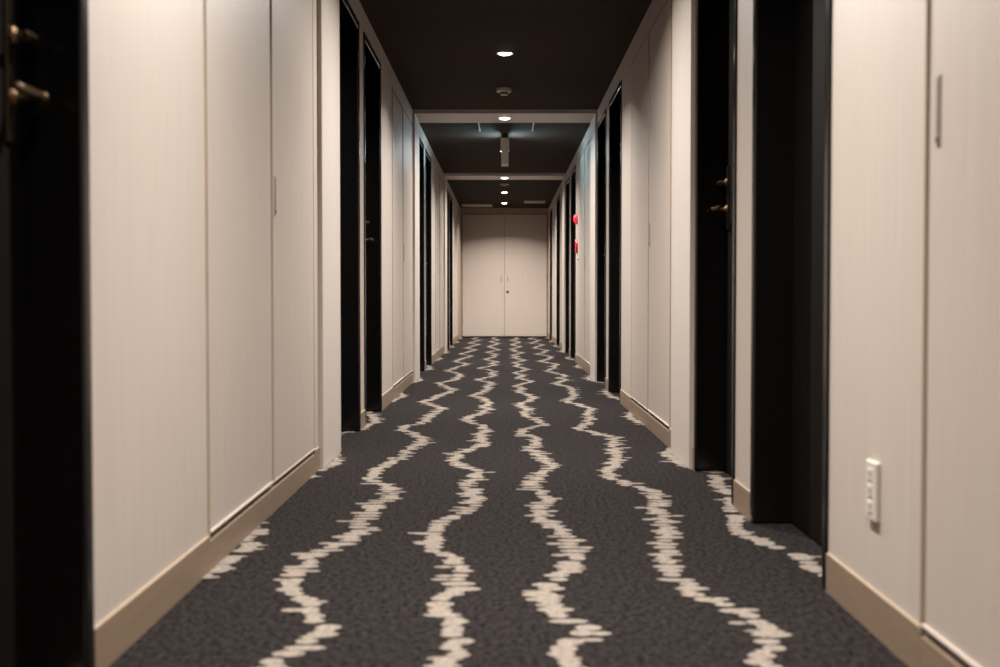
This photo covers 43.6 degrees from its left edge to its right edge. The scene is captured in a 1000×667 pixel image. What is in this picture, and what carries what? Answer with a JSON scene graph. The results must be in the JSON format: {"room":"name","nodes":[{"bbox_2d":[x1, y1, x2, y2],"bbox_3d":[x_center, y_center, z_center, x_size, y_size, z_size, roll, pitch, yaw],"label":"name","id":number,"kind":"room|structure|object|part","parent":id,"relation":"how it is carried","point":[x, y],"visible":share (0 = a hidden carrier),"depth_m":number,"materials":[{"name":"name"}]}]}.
{"room":"hotel corridor","nodes":[
{"label":"hotel corridor","id":0,"kind":"room"},
{"bbox_2d":[88,0,460,626],"bbox_3d":[-0.876,-0.710,9.161,0.300,2.285,25.150,0,2,0],"label":"wall","id":1,"kind":"structure","parent":0,"point":[147,79],"depth_m":2.69,"materials":[{"name":"beige paint"}]},
{"bbox_2d":[0,0,94,666],"bbox_3d":[-0.826,-0.415,1.806,0.167,2.125,0.910,0,2,0],"label":"door","id":2,"kind":"structure","parent":1,"relation":"in","point":[47,547],"depth_m":2.23,"materials":[{"name":"black paint"}]},
{"bbox_3d":[-0.846,-0.453,2.157,0.009,0.250,0.042,0,2,0],"label":"lock plate","id":3,"kind":"part","parent":2,"relation":"part of","materials":[{"name":"brown metal"}]},
{"bbox_3d":[-0.813,-0.407,2.105,0.065,0.036,0.143,0,2,0],"label":"lever handle","id":4,"kind":"part","parent":2,"relation":"part of","materials":[{"name":"gold metal"}]},
{"bbox_2d":[204,0,314,535],"bbox_3d":[-0.752,-0.517,4.044,0.040,2.037,1.778,0,2,0],"label":"closet","id":5,"kind":"object","parent":1,"relation":"attached to","point":[258,54],"visible":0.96,"depth_m":3.81,"materials":[{"name":"beige wood"}]},
{"bbox_3d":[-0.754,-0.504,3.606,0.022,2.001,0.872,0,2,0],"label":"door","id":6,"kind":"part","parent":5,"relation":"part of","materials":[{"name":"beige laminate"}]},
{"bbox_3d":[-0.742,0.496,3.635,0.011,0.006,0.872,0,2,0],"label":"rail","id":7,"kind":"part","parent":5,"relation":"part of","materials":[{"name":"white metal"}]},
{"bbox_3d":[-0.739,-0.451,4.090,0.010,0.128,0.019,0,2,0],"label":"flush handle","id":8,"kind":"part","parent":5,"relation":"part of","materials":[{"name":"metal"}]},
{"bbox_3d":[-0.749,-0.530,4.488,0.026,2.001,0.862,0,2,0],"label":"door","id":9,"kind":"part","parent":5,"relation":"part of","materials":[{"name":"beige laminate"}]},
{"bbox_3d":[-0.739,0.470,4.517,0.011,0.006,0.862,0,2,0],"label":"rail","id":10,"kind":"part","parent":5,"relation":"part of","materials":[{"name":"beige laminate"}]},
{"bbox_2d":[94,334,457,666],"bbox_3d":[-0.725,0.386,9.193,0.010,0.092,25.146,0,2,0],"label":"baseboard","id":11,"kind":"structure","parent":1,"relation":"attached to","point":[124,626],"depth_m":2.97,"materials":[{"name":"beige wood"}]},
{"bbox_2d":[339,0,360,431],"bbox_3d":[-0.812,-0.540,6.080,0.167,2.125,0.860,0,2,0],"label":"door","id":12,"kind":"structure","parent":1,"relation":"in","point":[349,25],"depth_m":6.47,"materials":[{"name":"black paint"}]},
{"bbox_2d":[363,31,381,425],"bbox_3d":[-0.808,-0.573,7.189,0.167,2.125,0.920,0,2,0],"label":"door","id":13,"kind":"structure","parent":1,"relation":"in","point":[371,63],"depth_m":7.60,"materials":[{"name":"black paint"}]},
{"bbox_2d":[392,86,412,386],"bbox_3d":[-0.736,-0.671,9.322,0.040,2.037,1.778,0,2,0],"label":"closet","id":14,"kind":"object","parent":1,"relation":"attached to","point":[401,125],"visible":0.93,"depth_m":9.12,"materials":[{"name":"beige wood"}]},
{"bbox_3d":[-0.738,-0.658,8.883,0.022,2.001,0.872,0,2,0],"label":"door","id":15,"kind":"part","parent":14,"relation":"part of","materials":[{"name":"beige laminate"}]},
{"bbox_3d":[-0.733,-0.684,9.765,0.026,2.001,0.862,0,2,0],"label":"door","id":16,"kind":"part","parent":14,"relation":"part of","materials":[{"name":"beige laminate"}]},
{"bbox_2d":[419,137,424,370],"bbox_3d":[-0.795,-0.694,11.347,0.167,2.125,0.880,0,2,0],"label":"door","id":17,"kind":"structure","parent":1,"relation":"in","point":[421,145],"depth_m":11.75,"materials":[{"name":"black paint"}]},
{"bbox_2d":[425,148,431,368],"bbox_3d":[-0.792,-0.727,12.462,0.167,2.125,0.910,0,2,0],"label":"door","id":18,"kind":"structure","parent":1,"relation":"in","point":[428,220],"depth_m":12.87,"materials":[{"name":"black paint"}]},
{"bbox_2d":[435,168,443,351],"bbox_3d":[-0.719,-0.825,14.600,0.040,2.037,1.778,0,2,0],"label":"closet","id":19,"kind":"object","parent":1,"relation":"attached to","point":[439,287],"visible":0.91,"depth_m":14.59,"materials":[{"name":"beige wood"}]},
{"bbox_3d":[-0.721,-0.812,14.161,0.022,2.001,0.872,0,2,0],"label":"door","id":20,"kind":"part","parent":19,"relation":"part of","materials":[{"name":"beige laminate"}]},
{"bbox_3d":[-0.716,-0.838,15.043,0.026,2.001,0.862,0,2,0],"label":"door","id":21,"kind":"part","parent":19,"relation":"part of","materials":[{"name":"beige laminate"}]},
{"bbox_2d":[447,190,448,347],"bbox_3d":[-0.778,-0.848,16.625,0.167,2.125,0.880,0,2,0],"label":"door","id":22,"kind":"structure","parent":1,"relation":"in","point":[447,190],"depth_m":17.02,"materials":[{"name":"black paint"}]},
{"bbox_2d":[449,194,452,344],"bbox_3d":[-0.775,-0.881,17.754,0.167,2.125,0.940,0,2,0],"label":"door","id":23,"kind":"structure","parent":1,"relation":"in","point":[450,197],"depth_m":18.17,"materials":[{"name":"black paint"}]},
{"bbox_2d":[458,208,460,339],"bbox_3d":[-0.684,-0.996,21.092,0.010,2.160,1.220,0,2,0],"label":"trim","id":24,"kind":"structure","parent":1,"relation":"attached to","point":[459,212],"depth_m":20.98,"materials":[{"name":"beige wood"}]},
{"bbox_2d":[461,208,547,212],"bbox_3d":[0.079,-1.081,21.878,2.127,2.285,0.300,0,2,0],"label":"wall","id":25,"kind":"structure","parent":0,"point":[463,210],"depth_m":21.70,"materials":[{"name":"beige paint"}]},
{"bbox_2d":[461,213,547,336],"bbox_3d":[0.080,-1.016,21.773,1.516,2.160,0.112,0,2,0],"label":"door","id":26,"kind":"structure","parent":25,"relation":"in","point":[504,256],"depth_m":21.74,"materials":[{"name":"beige wood"}]},
{"bbox_2d":[359,0,651,207],"bbox_3d":[0.038,-1.890,9.224,2.127,0.150,25.750,0,2,0],"label":"ceiling","id":27,"kind":"structure","parent":0,"point":[568,54],"depth_m":8.49,"materials":[{"name":"brown paint"}]},
{"bbox_2d":[461,204,491,206],"bbox_3d":[-0.387,-2.155,21.057,0.510,0.012,0.520,0,2,0],"label":"ceiling vent","id":28,"kind":"object","parent":27,"relation":"in","point":[463,205],"visible":1,"depth_m":20.96,"materials":[{"name":"metal"}]},
{"bbox_2d":[496,87,511,95],"bbox_3d":[0.030,-1.786,9.232,0.112,0.058,0.112,0,2,0],"label":"smoke detector","id":29,"kind":"object","parent":27,"relation":"attached to","point":[503,91],"visible":1,"depth_m":9.19,"materials":[{"name":"white plastic"}]},
{"bbox_2d":[501,134,508,166],"bbox_3d":[0.046,-1.752,11.944,0.082,0.285,0.260,0,2,0],"label":"exit sign","id":30,"kind":"object","parent":27,"relation":"hanging from","point":[504,140],"visible":1,"depth_m":11.82,"materials":[{"name":"grey"}]},
{"bbox_2d":[496,52,513,55],"bbox_3d":[0.032,-1.778,7.931,0.112,0.023,0.112,0,2,0],"label":"recessed light","id":31,"kind":"object","parent":27,"relation":"in","point":[497,53],"visible":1,"depth_m":7.91,"materials":[{"name":"white"}]},
{"bbox_2d":[524,201,544,202],"bbox_3d":[0.560,-2.131,20.255,0.340,0.012,0.420,0,2,0],"label":"ceiling vent","id":32,"kind":"object","parent":27,"relation":"in","point":[524,201],"visible":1,"depth_m":20.19,"materials":[{"name":"grey metal"}]},
{"bbox_2d":[109,337,907,666],"bbox_3d":[0.038,0.455,9.242,2.127,0.051,25.650,0,2,0],"label":"floor","id":33,"kind":"structure","parent":0,"point":[506,508],"depth_m":3.31,"materials":[{"name":"grey carpet"}]},
{"bbox_2d":[443,173,565,352],"bbox_3d":[0.059,-0.892,15.891,1.547,2.255,0.540,0,2,0],"label":"portal","id":34,"kind":"object","parent":33,"relation":"on","point":[446,176],"visible":0.89,"depth_m":15.70,"materials":[{"name":"paint"}]},
{"bbox_2d":[412,109,597,380],"bbox_3d":[0.043,-0.737,10.608,1.547,2.255,0.550,0,2,0],"label":"portal","id":35,"kind":"object","parent":33,"relation":"on","point":[418,115],"visible":0.91,"depth_m":10.41,"materials":[{"name":"paint"}]},
{"bbox_2d":[317,0,695,468],"bbox_3d":[0.026,-0.583,5.330,1.547,2.255,0.550,0,2,0],"label":"portal","id":36,"kind":"object","parent":33,"relation":"on","point":[683,48],"visible":0.8,"depth_m":5.24,"materials":[{"name":"paint"}]},
{"bbox_2d":[548,0,970,666],"bbox_3d":[0.951,-0.710,9.155,0.300,2.285,25.150,0,2,0],"label":"wall","id":37,"kind":"structure","parent":0,"point":[878,46],"depth_m":2.69,"materials":[{"name":"beige paint"}]},
{"bbox_2d":[550,209,551,338],"bbox_3d":[0.920,-0.960,20.453,0.180,2.125,0.850,0,2,0],"label":"trim","id":38,"kind":"structure","parent":37,"relation":"in","point":[551,209],"depth_m":20.83,"materials":[{"name":"beige paint"}]},
{"bbox_2d":[556,194,559,344],"bbox_3d":[0.912,-0.881,17.744,0.180,2.125,0.970,0,2,0],"label":"door","id":39,"kind":"structure","parent":37,"relation":"in","point":[558,198],"depth_m":18.18,"materials":[{"name":"black paint"}]},
{"bbox_2d":[565,176,569,352],"bbox_3d":[0.903,-0.805,15.145,0.180,2.125,0.870,0,2,0],"label":"door","id":40,"kind":"structure","parent":37,"relation":"in","point":[567,211],"depth_m":15.54,"materials":[{"name":"black paint"}]},
{"bbox_2d":[570,164,575,357],"bbox_3d":[0.900,-0.769,13.916,0.180,2.125,0.930,0,2,0],"label":"door","id":41,"kind":"structure","parent":37,"relation":"in","point":[573,173],"depth_m":14.33,"materials":[{"name":"black paint"}]},
{"bbox_2d":[573,213,577,224],"bbox_3d":[0.794,-1.204,13.128,0.046,0.120,0.120,0,2,0],"label":"lamp","id":42,"kind":"object","parent":37,"relation":"attached to","point":[575,218],"visible":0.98,"depth_m":13.09,"materials":[{"name":"red plastic"}]},
{"bbox_2d":[575,239,577,252],"bbox_3d":[0.802,-0.916,13.136,0.030,0.148,0.148,0,2,0],"label":"fire alarm","id":43,"kind":"object","parent":37,"relation":"attached to","point":[576,240],"visible":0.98,"depth_m":13.08,"materials":[{"name":"red plastic"}]},
{"bbox_2d":[579,140,590,364],"bbox_3d":[0.822,-0.747,11.926,0.038,2.037,1.758,0,2,0],"label":"closet","id":44,"kind":"object","parent":37,"relation":"attached to","point":[585,160],"visible":0.8,"depth_m":11.93,"materials":[{"name":"beige wood"}]},
{"bbox_3d":[0.820,-0.760,12.369,0.026,2.001,0.842,0,2,0],"label":"door","id":45,"kind":"part","parent":44,"relation":"part of","materials":[{"name":"beige laminate"}]},
{"bbox_3d":[0.820,-0.734,11.497,0.022,2.001,0.872,0,2,0],"label":"door","id":46,"kind":"part","parent":44,"relation":"part of","materials":[{"name":"beige laminate"}]},
{"bbox_2d":[597,108,606,381],"bbox_3d":[0.887,-0.651,9.872,0.180,2.125,0.880,0,2,0],"label":"door","id":47,"kind":"structure","parent":37,"relation":"in","point":[602,124],"depth_m":10.27,"materials":[{"name":"black paint"}]},
{"bbox_2d":[608,80,621,392],"bbox_3d":[0.883,-0.616,8.683,0.180,2.125,0.940,0,2,0],"label":"door","id":48,"kind":"structure","parent":37,"relation":"in","point":[615,103],"depth_m":9.11,"materials":[{"name":"black paint"}]},
{"bbox_2d":[631,0,671,427],"bbox_3d":[0.805,-0.593,6.648,0.038,2.037,1.758,0,2,0],"label":"closet","id":49,"kind":"object","parent":37,"relation":"attached to","point":[652,65],"visible":0.98,"depth_m":6.46,"materials":[{"name":"beige wood"}]},
{"bbox_3d":[0.803,-0.606,7.092,0.026,2.001,0.842,0,2,0],"label":"door","id":50,"kind":"part","parent":49,"relation":"part of","materials":[{"name":"beige laminate"}]},
{"bbox_3d":[0.790,0.420,6.249,0.011,0.006,0.872,0,2,0],"label":"rail","id":51,"kind":"part","parent":49,"relation":"part of","materials":[{"name":"beige laminate"}]},
{"bbox_3d":[0.803,-0.580,6.219,0.022,2.001,0.872,0,2,0],"label":"door","id":52,"kind":"part","parent":49,"relation":"part of","materials":[{"name":"beige laminate"}]},
{"bbox_2d":[693,0,737,504],"bbox_3d":[0.870,-0.496,4.585,0.180,2.125,0.880,0,2,0],"label":"door","id":53,"kind":"structure","parent":37,"relation":"in","point":[716,21],"depth_m":4.97,"materials":[{"name":"black paint"}]},
{"bbox_3d":[0.865,-0.487,4.869,0.065,0.036,0.143,0,2,0],"label":"lever handle","id":54,"kind":"part","parent":53,"relation":"part of","materials":[{"name":"gold metal"}]},
{"bbox_3d":[0.898,-0.534,4.921,0.009,0.250,0.042,0,2,0],"label":"lock plate","id":55,"kind":"part","parent":53,"relation":"part of","materials":[{"name":"brown metal"}]},
{"bbox_2d":[548,332,960,666],"bbox_3d":[0.800,0.386,9.188,0.010,0.092,25.146,0,2,0],"label":"baseboard","id":56,"kind":"structure","parent":37,"relation":"attached to","point":[888,623],"depth_m":2.64,"materials":[{"name":"beige wood"}]},
{"bbox_2d":[750,0,832,588],"bbox_3d":[0.866,-0.462,3.405,0.180,2.125,0.920,0,2,0],"label":"door","id":57,"kind":"structure","parent":37,"relation":"in","point":[792,81],"depth_m":3.81,"materials":[{"name":"black paint"}]},
{"bbox_2d":[865,459,880,522],"bbox_3d":[0.774,0.326,2.598,0.015,0.124,0.072,0,2,0],"label":"wall outlet","id":58,"kind":"object","parent":37,"relation":"attached to","point":[873,468],"visible":1,"depth_m":2.58,"materials":[{"name":"white plastic"}]},
{"bbox_2d":[867,467,871,480],"bbox_3d":[0.768,0.292,2.597,0.004,0.025,0.026,0,2,0],"label":"socket","id":59,"kind":"object","parent":58,"relation":"attached to","point":[869,469],"depth_m":2.59,"materials":[{"name":"white plastic"}]},
{"bbox_2d":[867,484,871,496],"bbox_3d":[0.768,0.326,2.598,0.004,0.025,0.026,0,2,0],"label":"socket","id":60,"kind":"object","parent":58,"relation":"attached to","point":[869,486],"depth_m":2.59,"materials":[{"name":"white plastic"}]},
{"bbox_2d":[867,500,871,513],"bbox_3d":[0.768,0.360,2.599,0.004,0.025,0.026,0,2,0],"label":"socket","id":61,"kind":"object","parent":58,"relation":"attached to","point":[869,502],"depth_m":2.59,"materials":[{"name":"white plastic"}]},
{"bbox_2d":[919,0,999,666],"bbox_3d":[0.790,-0.452,1.830,0.038,2.037,0.898,0,2,0],"label":"closet","id":62,"kind":"object","parent":37,"relation":"attached to","point":[960,507],"visible":1,"depth_m":2.10,"materials":[{"name":"beige wood"}]},
{"bbox_3d":[0.791,-0.452,1.830,0.036,2.037,0.898,0,2,0],"label":"closet frame","id":63,"kind":"part","parent":62,"relation":"part of","materials":[{"name":"beige wood"}]},
{"bbox_3d":[0.778,-0.396,2.217,0.005,0.128,0.019,0,2,0],"label":"flush handle","id":64,"kind":"part","parent":62,"relation":"part of","materials":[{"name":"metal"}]},
{"bbox_3d":[0.776,0.548,1.859,0.011,0.006,0.870,0,2,0],"label":"rail","id":65,"kind":"part","parent":62,"relation":"part of","materials":[{"name":"white metal"}]}
]}

